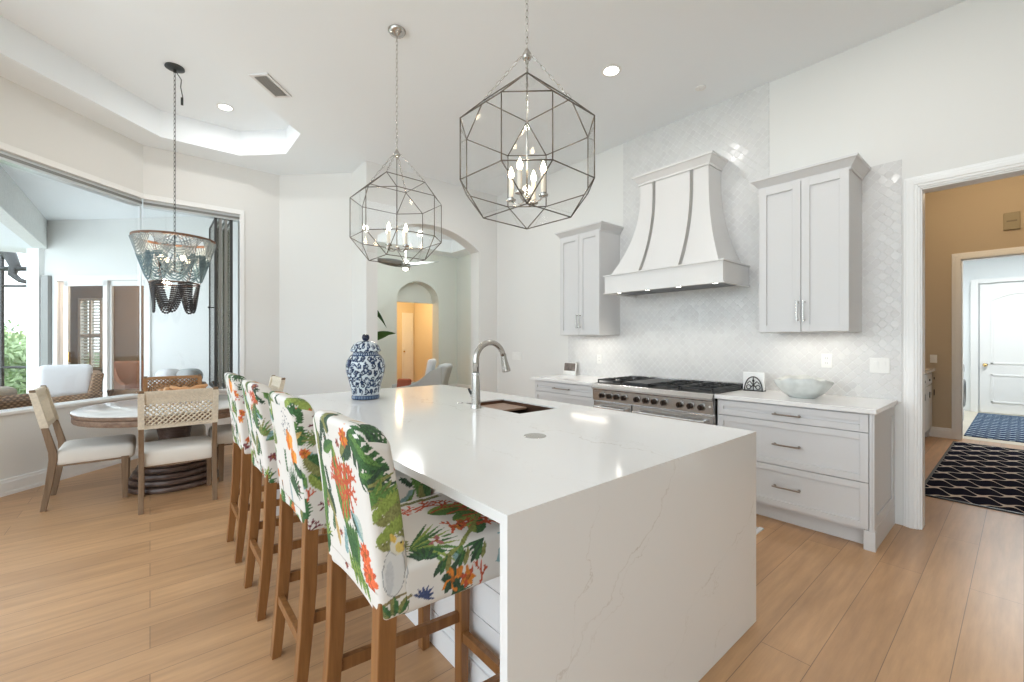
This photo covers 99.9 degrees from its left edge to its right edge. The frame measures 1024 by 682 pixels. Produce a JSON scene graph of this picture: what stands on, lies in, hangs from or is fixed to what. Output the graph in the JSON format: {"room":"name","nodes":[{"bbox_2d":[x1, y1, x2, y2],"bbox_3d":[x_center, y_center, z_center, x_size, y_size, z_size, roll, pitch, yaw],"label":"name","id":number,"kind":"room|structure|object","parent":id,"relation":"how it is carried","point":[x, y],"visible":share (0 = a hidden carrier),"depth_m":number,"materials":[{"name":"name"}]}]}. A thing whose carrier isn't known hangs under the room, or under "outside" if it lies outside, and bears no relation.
{"room":"kitchen","nodes":[
{"label":"kitchen","id":0,"kind":"room"},
{"bbox_2d":[0,222,31,253],"bbox_3d":[-7.153,-1.670,5.352,0.940,0.100,6.400,0,0,-40],"label":"ceiling","id":1,"kind":"structure","parent":0,"point":[9,241],"depth_m":7.08,"materials":[{"name":"white paint"}]},
{"bbox_2d":[0,76,142,479],"bbox_3d":[-4.576,-0.475,3.085,0.160,3.650,3.960,0,0,5],"label":"wall","id":2,"kind":"structure","parent":0,"point":[31,122],"depth_m":4.13,"materials":[{"name":"white paint"}]},
{"bbox_2d":[0,446,137,496],"bbox_3d":[-4.482,1.280,3.077,0.028,0.140,3.960,0,0,5],"label":"baseboard","id":3,"kind":"structure","parent":2,"relation":"attached to","point":[9,486],"depth_m":4.01,"materials":[{"name":"white paint"}]},
{"bbox_2d":[0,388,226,415],"bbox_3d":[-4.475,0.635,3.514,0.770,0.030,4.826,0,0,13],"label":"trim","id":4,"kind":"structure","parent":2,"relation":"attached to","point":[19,410],"depth_m":4.35,"materials":[{"name":"white paint"}]},
{"bbox_2d":[0,142,243,410],"bbox_3d":[-4.337,-0.552,3.622,0.768,2.345,5.090,0,0,11],"label":"window","id":5,"kind":"structure","parent":2,"relation":"in","point":[10,155],"depth_m":5.52,"materials":[{"name":"white paint"}]},
{"bbox_2d":[0,163,193,219],"bbox_3d":[-5.068,-2.170,6.648,3.600,0.100,5.700,0,0,-40],"label":"ceiling","id":6,"kind":"structure","parent":0,"point":[56,200],"depth_m":6.64,"materials":[{"name":"white paint"}]},
{"bbox_2d":[70,286,143,396],"bbox_3d":[-7.912,-0.150,8.586,5.300,3.000,1.770,0,0,5],"label":"wall","id":7,"kind":"structure","parent":0,"point":[126,298],"depth_m":9.41,"materials":[{"name":"brown paint"}]},
{"bbox_2d":[78,298,102,368],"bbox_3d":[-9.230,-0.160,9.483,0.580,1.560,0.130,0,0,5],"label":"window","id":8,"kind":"structure","parent":7,"relation":"in","point":[91,335],"depth_m":9.44,"materials":[{"name":"white paint"}]},
{"bbox_2d":[44,216,237,387],"bbox_3d":[-6.012,-0.400,7.458,4.920,3.500,0.150,0,0,5],"label":"wall","id":9,"kind":"structure","parent":0,"point":[179,340],"depth_m":7.39,"materials":[{"name":"white paint"}]},
{"bbox_2d":[41,274,150,396],"bbox_3d":[-7.188,0.105,7.486,1.988,2.490,0.128,0,0,3],"label":"door","id":10,"kind":"structure","parent":9,"relation":"in","point":[50,287],"depth_m":7.48,"materials":[{"name":"white paint"}]},
{"bbox_2d":[143,145,278,434],"bbox_3d":[-3.811,-0.475,5.589,1.480,3.650,0.160,0,0,-40],"label":"wall","id":11,"kind":"structure","parent":0,"point":[198,180],"depth_m":5.74,"materials":[{"name":"white paint"}]},
{"bbox_2d":[279,166,359,395],"bbox_3d":[-2.558,-0.475,5.940,1.347,3.650,0.271,0,0,15],"label":"wall","id":12,"kind":"structure","parent":0,"point":[319,262],"depth_m":5.92,"materials":[{"name":"white paint"}]},
{"bbox_2d":[397,302,431,380],"bbox_3d":[-3.403,-0.100,12.981,2.500,2.900,2.750,0,0,-40],"label":"wall","id":13,"kind":"structure","parent":0,"point":[422,313],"depth_m":14.35,"materials":[{"name":"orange paint"}]},
{"bbox_2d":[402,313,412,380],"bbox_3d":[-3.498,0.195,14.492,0.400,2.290,0.104,0,0,-40],"label":"door","id":14,"kind":"structure","parent":13,"relation":"in","point":[407,318],"depth_m":14.50,"materials":[{"name":"white paint"}]},
{"bbox_2d":[397,283,431,303],"bbox_3d":[-2.732,-0.125,11.795,1.800,2.950,0.068,0,0,-40],"label":"wall","id":15,"kind":"structure","parent":0,"point":[410,292],"depth_m":11.80,"materials":[{"name":"white paint"}]},
{"bbox_2d":[378,247,456,388],"bbox_3d":[-3.324,-0.700,11.022,4.700,4.100,0.350,0,0,-40],"label":"wall","id":16,"kind":"structure","parent":0,"point":[439,278],"depth_m":11.68,"materials":[{"name":"white paint"}]},
{"bbox_2d":[392,227,452,240],"bbox_3d":[-1.875,-2.750,9.144,4.900,0.100,5.190,0,0,-40],"label":"ceiling","id":17,"kind":"structure","parent":0,"point":[414,229],"depth_m":10.71,"materials":[{"name":"white paint"}]},
{"bbox_2d":[378,251,434,270],"bbox_3d":[-2.218,-2.040,8.438,1.150,1.320,1.265,0,0,-40],"label":"ceiling fan","id":18,"kind":"object","parent":17,"relation":"hanging from","point":[389,260],"visible":0.75,"depth_m":8.38,"materials":[{"name":"grey"}]},
{"bbox_2d":[378,230,469,257],"bbox_3d":[-1.746,-2.535,8.991,4.500,0.330,4.790,0,0,-40],"label":"ceiling","id":19,"kind":"structure","parent":0,"point":[449,248],"depth_m":11.14,"materials":[{"name":"white paint"}]},
{"bbox_2d":[360,160,496,392],"bbox_3d":[-1.117,-0.475,6.247,2.110,3.650,0.220,0,0,-40],"label":"wall","id":20,"kind":"structure","parent":0,"point":[462,222],"depth_m":6.22,"materials":[{"name":"white paint"}]},
{"bbox_2d":[457,254,470,384],"bbox_3d":[0.101,-0.700,10.407,0.150,4.100,5.000,0,0,-40],"label":"wall","id":21,"kind":"structure","parent":0,"point":[464,262],"depth_m":11.98,"materials":[{"name":"white paint"}]},
{"bbox_2d":[0,0,965,195],"bbox_3d":[-0.449,-2.485,1.661,7.250,0.370,10.320,0,0,-40],"label":"ceiling","id":22,"kind":"structure","parent":0,"point":[103,61],"depth_m":3.69,"materials":[{"name":"white paint"}]},
{"bbox_2d":[128,62,215,314],"bbox_3d":[-3.199,-1.430,4.090,0.652,2.340,0.653,0,0,19],"label":"beaded chandelier","id":23,"kind":"object","parent":22,"relation":"hanging from","point":[145,258],"visible":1,"depth_m":3.98,"materials":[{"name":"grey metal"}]},
{"bbox_2d":[216,103,233,110],"bbox_3d":[-3.185,-2.595,4.782,0.170,0.007,0.170,0,0,-40],"label":"recessed light","id":24,"kind":"object","parent":22,"relation":"in","point":[222,106],"visible":1,"depth_m":4.78,"materials":[{"name":"white plastic"}]},
{"bbox_2d":[249,73,291,97],"bbox_3d":[-2.167,-2.293,3.874,0.170,0.013,0.350,0,0,5],"label":"ceiling vent","id":25,"kind":"object","parent":22,"relation":"in","point":[265,80],"visible":1,"depth_m":3.86,"materials":[{"name":"white metal"}]},
{"bbox_2d":[350,24,441,265],"bbox_3d":[-0.853,-1.448,3.189,0.594,1.705,0.594,0,0,-41],"label":"lantern pendant","id":26,"kind":"object","parent":22,"relation":"hanging from","point":[396,31],"visible":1,"depth_m":3.18,"materials":[{"name":"grey metal"}]},
{"bbox_2d":[460,1,594,228],"bbox_3d":[0.073,-1.448,2.089,0.594,1.705,0.594,0,0,-43],"label":"lantern pendant","id":27,"kind":"object","parent":22,"relation":"hanging from","point":[526,56],"visible":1,"depth_m":2.07,"materials":[{"name":"grey metal"}]},
{"bbox_2d":[601,64,621,76],"bbox_3d":[0.844,-2.296,3.657,0.170,0.007,0.170,0,0,-40],"label":"recessed light","id":28,"kind":"object","parent":22,"relation":"in","point":[611,70],"visible":1,"depth_m":3.65,"materials":[{"name":"white plastic"}]},
{"bbox_2d":[695,85,705,90],"bbox_3d":[1.715,-2.293,3.912,0.090,0.014,0.090,0,0,-40],"label":"smoke detector","id":29,"kind":"object","parent":22,"relation":"attached to","point":[701,87],"visible":1,"depth_m":3.90,"materials":[{"name":"white plastic"}]},
{"bbox_2d":[0,381,1023,681],"bbox_3d":[-0.457,1.409,6.214,17.300,0.122,17.100,0,0,-40],"label":"floor","id":30,"kind":"structure","parent":0,"point":[93,588],"depth_m":2.25,"materials":[{"name":"brown wood"}]},
{"bbox_2d":[28,385,135,511],"bbox_3d":[-3.688,0.868,3.745,0.625,0.965,0.516,0,0,-40],"label":"dining chair","id":31,"kind":"object","parent":30,"relation":"on","point":[105,448],"visible":1,"depth_m":3.61,"materials":[{"name":"brown wood"}]},
{"bbox_2d":[57,434,135,464],"bbox_3d":[-3.636,0.950,3.788,0.490,0.168,0.506,0,0,-40],"label":"seat cushion","id":32,"kind":"object","parent":31,"relation":"on","point":[105,448],"depth_m":3.65,"materials":[{"name":"beige fabric"}]},
{"bbox_2d":[70,395,230,494],"bbox_3d":[-3.235,0.975,4.126,1.400,0.750,1.400,0,0,-40],"label":"dining table","id":33,"kind":"object","parent":30,"relation":"on","point":[119,414],"visible":0.39,"depth_m":3.85,"materials":[{"name":"brown wood"}]},
{"bbox_2d":[158,383,207,390],"bbox_3d":[-3.341,0.521,4.361,0.310,0.157,0.316,0,0,8],"label":"centrepiece","id":34,"kind":"object","parent":33,"relation":"on","point":[171,387],"visible":0.15,"depth_m":4.37,"materials":[{"name":"brown wood"}]},
{"bbox_2d":[143,374,205,441],"bbox_3d":[-3.607,0.868,4.601,0.516,0.965,0.625,0,0,-40],"label":"dining chair","id":35,"kind":"object","parent":30,"relation":"on","point":[200,429],"visible":0.33,"depth_m":4.69,"materials":[{"name":"beige wicker"}]},
{"bbox_2d":[144,424,205,441],"bbox_3d":[-3.564,0.950,4.549,0.506,0.168,0.490,0,0,-40],"label":"seat cushion","id":36,"kind":"object","parent":35,"relation":"on","point":[200,429],"depth_m":4.44,"materials":[{"name":"beige fabric"}]},
{"bbox_2d":[138,387,218,514],"bbox_3d":[-2.862,0.868,3.691,0.516,0.965,0.625,0,0,-40],"label":"dining chair","id":37,"kind":"object","parent":30,"relation":"on","point":[172,451],"visible":1,"depth_m":3.53,"materials":[{"name":"brown wood"}]},
{"bbox_2d":[144,435,211,466],"bbox_3d":[-2.906,0.950,3.743,0.506,0.168,0.490,0,0,-40],"label":"seat cushion","id":38,"kind":"object","parent":37,"relation":"on","point":[172,451],"depth_m":3.60,"materials":[{"name":"beige fabric"}]},
{"bbox_2d":[208,375,285,481],"bbox_3d":[-2.768,0.868,4.492,0.625,0.965,0.516,0,0,-40],"label":"dining chair","id":39,"kind":"object","parent":30,"relation":"on","point":[224,432],"visible":0.37,"depth_m":4.19,"materials":[{"name":"brown wood"}]},
{"bbox_2d":[208,424,232,445],"bbox_3d":[-2.820,0.950,4.449,0.490,0.168,0.506,0,0,-40],"label":"seat cushion","id":40,"kind":"object","parent":39,"relation":"on","point":[224,432],"depth_m":4.19,"materials":[{"name":"beige fabric"}]},
{"bbox_2d":[224,372,326,563],"bbox_3d":[-1.600,0.779,2.937,0.585,1.142,0.416,0,0,-40],"label":"bar stool","id":41,"kind":"object","parent":30,"relation":"on","point":[241,450],"visible":0.33,"depth_m":2.65,"materials":[{"name":"fabric"}]},
{"bbox_2d":[241,380,327,621],"bbox_3d":[-1.146,0.779,2.397,0.585,1.142,0.415,0,0,-40],"label":"bar stool","id":42,"kind":"object","parent":30,"relation":"on","point":[255,394],"visible":0.53,"depth_m":2.11,"materials":[{"name":"fabric"}]},
{"bbox_2d":[268,391,430,681],"bbox_3d":[-0.704,0.779,1.872,0.585,1.142,0.416,0,0,-40],"label":"bar stool","id":43,"kind":"object","parent":30,"relation":"on","point":[301,491],"visible":0.53,"depth_m":1.61,"materials":[{"name":"fabric"}]},
{"bbox_2d":[378,311,395,339],"bbox_3d":[-2.288,0.330,6.893,0.643,2.040,0.584,0,0,-40],"label":"fig","id":44,"kind":"object","parent":30,"relation":"on","point":[381,334],"visible":0.07,"depth_m":6.87,"materials":[{"name":"green plant"}]},
{"bbox_2d":[313,410,499,681],"bbox_3d":[-0.279,0.779,1.366,0.585,1.142,0.416,0,0,-40],"label":"bar stool","id":45,"kind":"object","parent":30,"relation":"on","point":[405,557],"visible":0.89,"depth_m":1.19,"materials":[{"name":"fabric"}]},
{"bbox_2d":[381,363,452,388],"bbox_3d":[-1.679,0.880,7.726,1.147,0.940,0.800,0,0,0],"label":"armchair","id":46,"kind":"object","parent":30,"relation":"on","point":[440,375],"visible":0.25,"depth_m":7.33,"materials":[{"name":"grey fabric"}]},
{"bbox_2d":[397,378,410,386],"bbox_3d":[-1.942,0.775,7.748,0.260,0.198,0.118,0,0,10],"label":"throw pillow","id":47,"kind":"object","parent":46,"relation":"on","point":[400,382],"visible":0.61,"depth_m":7.71,"materials":[{"name":"brown fabric"}]},
{"bbox_2d":[425,359,435,374],"bbox_3d":[-1.461,0.490,7.735,0.149,0.337,0.399,0,0,0],"label":"throw pillow","id":48,"kind":"object","parent":46,"relation":"on","point":[431,363],"visible":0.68,"depth_m":7.55,"materials":[{"name":"white fabric"}]},
{"bbox_2d":[276,385,755,681],"bbox_3d":[-0.353,0.891,2.684,1.550,0.913,2.906,0,0,-40],"label":"kitchen island","id":49,"kind":"object","parent":30,"relation":"on","point":[628,540],"visible":0.69,"depth_m":1.57,"materials":[{"name":"white stone"}]},
{"bbox_2d":[346,334,384,399],"bbox_3d":[-1.105,0.192,3.252,0.291,0.484,0.282,0,0,-40],"label":"ginger jar","id":50,"kind":"object","parent":49,"relation":"on","point":[365,368],"visible":1,"depth_m":3.16,"materials":[{"name":"blue ceramic"}]},
{"bbox_2d":[468,340,510,408],"bbox_3d":[-0.148,0.213,2.887,0.318,0.444,0.099,0,0,-40],"label":"kitchen faucet","id":51,"kind":"object","parent":49,"relation":"on","point":[475,393],"visible":1,"depth_m":2.79,"materials":[{"name":"silver metal"}]},
{"bbox_2d":[480,400,554,413],"bbox_3d":[-0.012,0.548,2.904,0.338,0.213,0.578,0,0,-40],"label":"undermount sink","id":52,"kind":"object","parent":49,"relation":"in","point":[510,406],"visible":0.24,"depth_m":3.02,"materials":[{"name":"brown metal"}]},
{"bbox_2d":[524,433,545,438],"bbox_3d":[0.105,0.434,1.971,0.104,0.002,0.104,0,0,-40],"label":"outlet","id":53,"kind":"object","parent":49,"relation":"attached to","point":[530,435],"visible":1,"depth_m":1.97,"materials":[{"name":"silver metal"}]},
{"bbox_2d":[535,380,593,406],"bbox_3d":[0.803,0.909,5.043,0.702,0.882,0.915,0,0,-40],"label":"base cabinet","id":54,"kind":"object","parent":30,"relation":"on","point":[577,394],"visible":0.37,"depth_m":4.81,"materials":[{"name":"grey paint"}]},
{"bbox_2d":[531,374,610,385],"bbox_3d":[0.797,0.451,5.055,0.696,0.031,0.948,0,0,-40],"label":"countertop","id":55,"kind":"structure","parent":54,"relation":"on","point":[571,379],"depth_m":4.99,"materials":[{"name":"stone"}]},
{"bbox_2d":[563,362,576,374],"bbox_3d":[0.747,0.358,5.561,0.038,0.157,0.210,0,0,-40],"label":"framed photograph","id":56,"kind":"object","parent":55,"relation":"on","point":[569,368],"visible":0.97,"depth_m":5.55,"materials":[{"name":"white plastic"}]},
{"bbox_2d":[564,363,575,370],"bbox_3d":[0.750,0.336,5.563,0.024,0.100,0.200,0,0,-40],"label":"picture","id":57,"kind":"object","parent":56,"relation":"attached to","point":[567,366],"depth_m":5.56},
{"bbox_2d":[591,375,742,425],"bbox_3d":[1.480,0.868,4.187,0.756,0.965,1.244,0,0,-40],"label":"gas range","id":58,"kind":"object","parent":30,"relation":"on","point":[692,400],"visible":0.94,"depth_m":3.93,"materials":[{"name":"silver metal"}]},
{"bbox_2d":[595,381,742,393],"bbox_3d":[1.497,0.437,4.201,0.640,0.016,1.234,0,0,-40],"label":"cooktop","id":59,"kind":"object","parent":58,"relation":"in","point":[608,383],"depth_m":3.92,"materials":[{"name":"black paint"}]},
{"bbox_2d":[756,527,763,534],"bbox_3d":[1.038,1.344,3.551,0.580,0.012,1.700,0,0,-40],"label":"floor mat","id":60,"kind":"object","parent":30,"relation":"on","point":[758,529],"visible":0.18,"depth_m":3.06,"materials":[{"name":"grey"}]},
{"bbox_2d":[718,399,894,552],"bbox_3d":[2.237,0.909,3.337,0.702,0.882,1.011,0,0,-40],"label":"base cabinet","id":61,"kind":"object","parent":30,"relation":"on","point":[831,472],"visible":0.8,"depth_m":3.01,"materials":[{"name":"grey paint"}]},
{"bbox_2d":[714,390,896,414],"bbox_3d":[2.242,0.451,3.337,0.696,0.031,1.022,0,0,-40],"label":"countertop","id":62,"kind":"structure","parent":61,"relation":"on","point":[875,406],"depth_m":3.15,"materials":[{"name":"stone"}]},
{"bbox_2d":[743,376,765,391],"bbox_3d":[2.117,0.370,3.760,0.060,0.129,0.164,0,0,-40],"label":"napkin holder","id":63,"kind":"object","parent":62,"relation":"on","point":[753,383],"visible":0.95,"depth_m":3.74,"materials":[{"name":"black paint"}]},
{"bbox_2d":[743,372,764,390],"bbox_3d":[2.114,0.350,3.764,0.024,0.155,0.170,0,0,-40],"label":"paper napkins","id":64,"kind":"object","parent":63,"relation":"in","point":[761,376],"visible":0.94,"depth_m":3.75,"materials":[{"name":"white paper"}]},
{"bbox_2d":[773,375,833,398],"bbox_3d":[2.260,0.353,3.332,0.361,0.164,0.383,0,0,-40],"label":"ceramic bowl","id":65,"kind":"object","parent":62,"relation":"on","point":[800,386],"visible":1,"depth_m":3.23,"materials":[{"name":"white ceramic"}]},
{"bbox_2d":[925,368,934,436],"bbox_3d":[5.211,0.868,5.845,1.380,0.965,0.651,0,0,-40],"label":"base cabinet","id":66,"kind":"object","parent":30,"relation":"on","point":[928,371],"visible":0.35,"depth_m":5.80,"materials":[{"name":"grey paint"}]},
{"bbox_2d":[963,364,965,420],"bbox_3d":[6.984,0.860,7.155,0.680,0.980,0.757,0,0,-40],"label":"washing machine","id":67,"kind":"object","parent":30,"relation":"on","point":[964,381],"visible":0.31,"depth_m":6.97,"materials":[{"name":"white metal"}]},
{"bbox_2d":[925,441,1023,515],"bbox_3d":[5.169,1.345,4.255,3.050,0.011,1.360,0,0,-40],"label":"runner rug","id":68,"kind":"object","parent":30,"relation":"on","point":[985,476],"visible":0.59,"depth_m":4.23,"materials":[{"name":"black fabric"}]},
{"bbox_2d":[964,413,1023,442],"bbox_3d":[7.986,1.343,6.585,3.000,0.011,1.300,0,0,-40],"label":"runner rug","id":69,"kind":"object","parent":30,"relation":"on","point":[984,425],"visible":1,"depth_m":6.66,"materials":[{"name":"blue fabric"}]},
{"bbox_2d":[497,0,1023,529],"bbox_3d":[2.636,-0.475,3.523,0.130,3.650,9.200,0,0,-40],"label":"wall","id":70,"kind":"structure","parent":0,"point":[943,90],"depth_m":3.34,"materials":[{"name":"white paint"}]},
{"bbox_2d":[448,383,470,388],"bbox_3d":[-1.640,1.280,8.943,4.400,0.140,5.000,0,0,-40],"label":"baseboard","id":71,"kind":"structure","parent":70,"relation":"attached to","point":[456,384],"depth_m":12.05,"materials":[{"name":"white paint"}]},
{"bbox_2d":[512,352,521,359],"bbox_3d":[0.079,0.225,6.454,0.012,0.110,0.207,0,0,-40],"label":"wall switch","id":72,"kind":"object","parent":70,"relation":"attached to","point":[515,355],"visible":1,"depth_m":6.45,"materials":[{"name":"white plastic"}]},
{"bbox_2d":[554,221,623,335],"bbox_3d":[0.909,-0.696,5.139,0.415,1.252,0.718,0,0,-40],"label":"upper cabinet","id":73,"kind":"object","parent":70,"relation":"attached to","point":[589,252],"visible":1,"depth_m":4.98,"materials":[{"name":"grey paint"}]},
{"bbox_2d":[603,150,749,297],"bbox_3d":[1.573,-1.109,4.250,0.543,1.231,1.254,0,0,-40],"label":"range hood","id":74,"kind":"object","parent":70,"relation":"attached to","point":[681,241],"visible":1,"depth_m":4.10,"materials":[{"name":"white paint"}]},
{"bbox_2d":[568,83,901,401],"bbox_3d":[1.803,-0.925,4.415,0.018,2.750,3.283,0,0,-40],"label":"wall tile","id":75,"kind":"structure","parent":70,"relation":"attached to","point":[713,334],"depth_m":4.01,"materials":[{"name":"tile"}]},
{"bbox_2d":[597,354,601,363],"bbox_3d":[1.069,0.220,5.266,0.009,0.114,0.073,0,0,-40],"label":"electrical outlet","id":76,"kind":"object","parent":75,"relation":"attached to","point":[599,356],"visible":1,"depth_m":5.26,"materials":[{"name":"white plastic"}]},
{"bbox_2d":[821,354,831,367],"bbox_3d":[2.556,0.160,3.498,0.009,0.114,0.073,0,0,-40],"label":"electrical outlet","id":77,"kind":"object","parent":75,"relation":"attached to","point":[826,359],"visible":1,"depth_m":3.50,"materials":[{"name":"white plastic"}]},
{"bbox_2d":[870,358,889,373],"bbox_3d":[2.769,0.185,3.243,0.012,0.114,0.118,0,0,-40],"label":"wall switch","id":78,"kind":"object","parent":75,"relation":"attached to","point":[877,365],"visible":1,"depth_m":3.24,"materials":[{"name":"white plastic"}]},
{"bbox_2d":[750,152,870,332],"bbox_3d":[2.353,-0.696,3.423,0.415,1.252,0.711,0,0,-40],"label":"upper cabinet","id":79,"kind":"object","parent":70,"relation":"attached to","point":[810,216],"visible":1,"depth_m":3.28,"materials":[{"name":"grey paint"}]},
{"bbox_2d":[903,154,1023,529],"bbox_3d":[3.269,0.085,2.766,0.176,2.530,1.106,0,0,-40],"label":"trim","id":80,"kind":"structure","parent":70,"relation":"attached to","point":[1002,168],"depth_m":3.09,"materials":[{"name":"white paint"}]},
{"bbox_2d":[925,175,1023,428],"bbox_3d":[6.343,-0.475,5.726,0.120,3.650,3.800,0,0,-40],"label":"wall","id":81,"kind":"structure","parent":0,"point":[970,218],"depth_m":5.97,"materials":[{"name":"beige paint"}]},
{"bbox_2d":[930,355,936,362],"bbox_3d":[5.938,0.250,6.065,0.012,0.114,0.073,0,0,-40],"label":"wall switch","id":82,"kind":"object","parent":81,"relation":"attached to","point":[933,358],"visible":1,"depth_m":6.06,"materials":[{"name":"white plastic"}]},
{"bbox_2d":[929,246,1023,439],"bbox_3d":[6.287,0.075,5.770,0.150,2.550,2.160,0,0,-40],"label":"trim","id":83,"kind":"structure","parent":81,"relation":"attached to","point":[956,432],"depth_m":5.88,"materials":[{"name":"white paint"}]},
{"bbox_2d":[1004,211,1019,230],"bbox_3d":[6.413,-1.540,5.523,0.034,0.220,0.140,0,0,-40],"label":"door chime","id":84,"kind":"object","parent":81,"relation":"attached to","point":[1012,219],"visible":1,"depth_m":5.51,"materials":[{"name":"beige plastic"}]},
{"bbox_2d":[963,255,1023,414],"bbox_3d":[9.318,-0.150,7.836,0.150,3.000,3.200,0,0,-40],"label":"wall","id":85,"kind":"structure","parent":0,"point":[1013,266],"depth_m":8.21,"materials":[{"name":"white paint"}]},
{"bbox_2d":[970,276,1023,411],"bbox_3d":[9.189,0.090,7.819,0.070,2.520,1.180,0,0,-40],"label":"trim","id":86,"kind":"structure","parent":85,"relation":"attached to","point":[973,283],"depth_m":8.21,"materials":[{"name":"white paint"}]},
{"bbox_2d":[980,282,1023,414],"bbox_3d":[9.163,0.135,7.796,0.129,2.410,0.940,0,0,-40],"label":"door","id":87,"kind":"structure","parent":85,"relation":"in","point":[1001,304],"depth_m":7.95,"materials":[{"name":"white paint"}]},
{"bbox_3d":[-7.473,1.375,8.904,3.606,0.050,4.766,0,0,-40],"label":"floor","id":88,"kind":"structure","parent":0,"visible":0},
{"bbox_2d":[114,360,143,388],"bbox_3d":[-7.180,0.871,8.349,0.849,0.959,0.800,0,0,30],"label":"armchair","id":89,"kind":"object","parent":88,"relation":"on","point":[126,373],"visible":0.23,"depth_m":8.35,"materials":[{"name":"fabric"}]},
{"bbox_3d":[-8.650,1.410,4.942,11.120,0.080,10.300,0,0,-40],"label":"lanai","id":90,"kind":"object","parent":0,"visible":0},
{"bbox_2d":[0,386,31,409],"bbox_3d":[-5.180,0.902,3.400,0.865,0.935,1.900,0,0,5],"label":"wicker sofa","id":91,"kind":"object","parent":90,"relation":"on","point":[9,398],"visible":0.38,"depth_m":4.08,"materials":[{"name":"brown wicker"}]},
{"bbox_2d":[0,386,16,395],"bbox_3d":[-4.916,0.635,3.939,0.150,0.400,0.544,12,1,5],"label":"cushion","id":92,"kind":"object","parent":91,"relation":"on","point":[4,390],"depth_m":4.11,"materials":[{"name":"beige fabric"}]},
{"bbox_2d":[26,248,43,393],"bbox_3d":[-8.347,-0.150,7.625,0.240,3.000,0.240,0,0,5],"label":"column","id":93,"kind":"structure","parent":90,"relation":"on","point":[34,257],"depth_m":7.50,"materials":[{"name":"white paint"}]},
{"bbox_2d":[0,165,46,248],"bbox_3d":[-6.290,-1.945,5.196,0.180,0.650,6.250,0,0,-40],"label":"beam","id":94,"kind":"structure","parent":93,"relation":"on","point":[18,213],"depth_m":6.09,"materials":[{"name":"white paint"}]},
{"bbox_2d":[52,370,103,402],"bbox_3d":[-6.349,0.910,6.034,0.950,0.920,0.865,0,0,43],"label":"wicker armchair","id":95,"kind":"object","parent":90,"relation":"on","point":[94,390],"visible":0.1,"depth_m":5.95,"materials":[{"name":"brown wicker"}]},
{"bbox_2d":[37,364,92,396],"bbox_3d":[-6.237,0.550,6.018,0.190,0.441,0.540,0,0,44],"label":"cushion","id":96,"kind":"object","parent":95,"relation":"on","point":[69,379],"visible":0.73,"depth_m":5.96,"materials":[{"name":"white fabric"}]},
{"bbox_2d":[107,388,150,395],"bbox_3d":[-5.459,1.040,6.642,0.800,0.660,0.863,0,0,5],"label":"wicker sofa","id":97,"kind":"object","parent":90,"relation":"on","point":[112,392],"visible":0.02,"depth_m":6.24,"materials":[{"name":"wicker"}]},
{"bbox_2d":[152,381,205,390],"bbox_3d":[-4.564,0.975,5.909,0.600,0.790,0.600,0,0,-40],"label":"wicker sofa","id":98,"kind":"object","parent":90,"relation":"on","point":[203,382],"visible":0.1,"depth_m":5.74,"materials":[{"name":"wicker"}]},
{"bbox_2d":[155,368,179,383],"bbox_3d":[-4.706,0.480,5.907,0.260,0.200,0.260,0,0,10],"label":"round cushion","id":99,"kind":"object","parent":98,"relation":"on","point":[162,372],"visible":0.47,"depth_m":5.81,"materials":[{"name":"white fabric"}]},
{"bbox_2d":[176,368,202,383],"bbox_3d":[-4.419,0.480,5.907,0.260,0.200,0.260,0,0,10],"label":"round cushion","id":100,"kind":"object","parent":98,"relation":"on","point":[191,371],"visible":0.59,"depth_m":5.82,"materials":[{"name":"grey fabric"}]},
{"label":"outside","id":101,"kind":"structure","parent":0,"visible":0},
{"bbox_2d":[4,353,98,392],"bbox_3d":[-30.570,1.900,36.355,120.000,0.100,85.000,0,0,-40],"label":"ground","id":102,"kind":"structure","parent":101,"point":[94,353],"depth_m":43.05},
{"bbox_2d":[0,251,25,386],"bbox_3d":[-11.446,-0.224,8.931,3.162,4.148,0.343,0,0,-3],"label":"screen enclosure","id":103,"kind":"object","parent":102,"relation":"on","point":[14,266],"visible":0.52,"depth_m":8.97,"materials":[{"name":"grey metal"}]},
{"bbox_2d":[4,319,25,342],"bbox_3d":[-20.688,0.267,15.909,3.846,3.174,3.774,0,0,-40],"label":"tree","id":104,"kind":"object","parent":102,"relation":"on","point":[6,328],"visible":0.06,"depth_m":17.04,"materials":[{"name":"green plant"}]},
{"bbox_2d":[4,330,25,384],"bbox_3d":[-15.731,0.737,13.134,2.856,2.236,2.898,0,0,-40],"label":"tree","id":105,"kind":"object","parent":102,"relation":"on","point":[6,332],"visible":0.02,"depth_m":13.36,"materials":[{"name":"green plant"}]},
{"bbox_2d":[4,331,88,393],"bbox_3d":[-12.509,0.800,11.146,2.441,2.112,2.395,0,0,-40],"label":"tree","id":106,"kind":"object","parent":102,"relation":"on","point":[14,351],"visible":0.19,"depth_m":10.62,"materials":[{"name":"green plant"}]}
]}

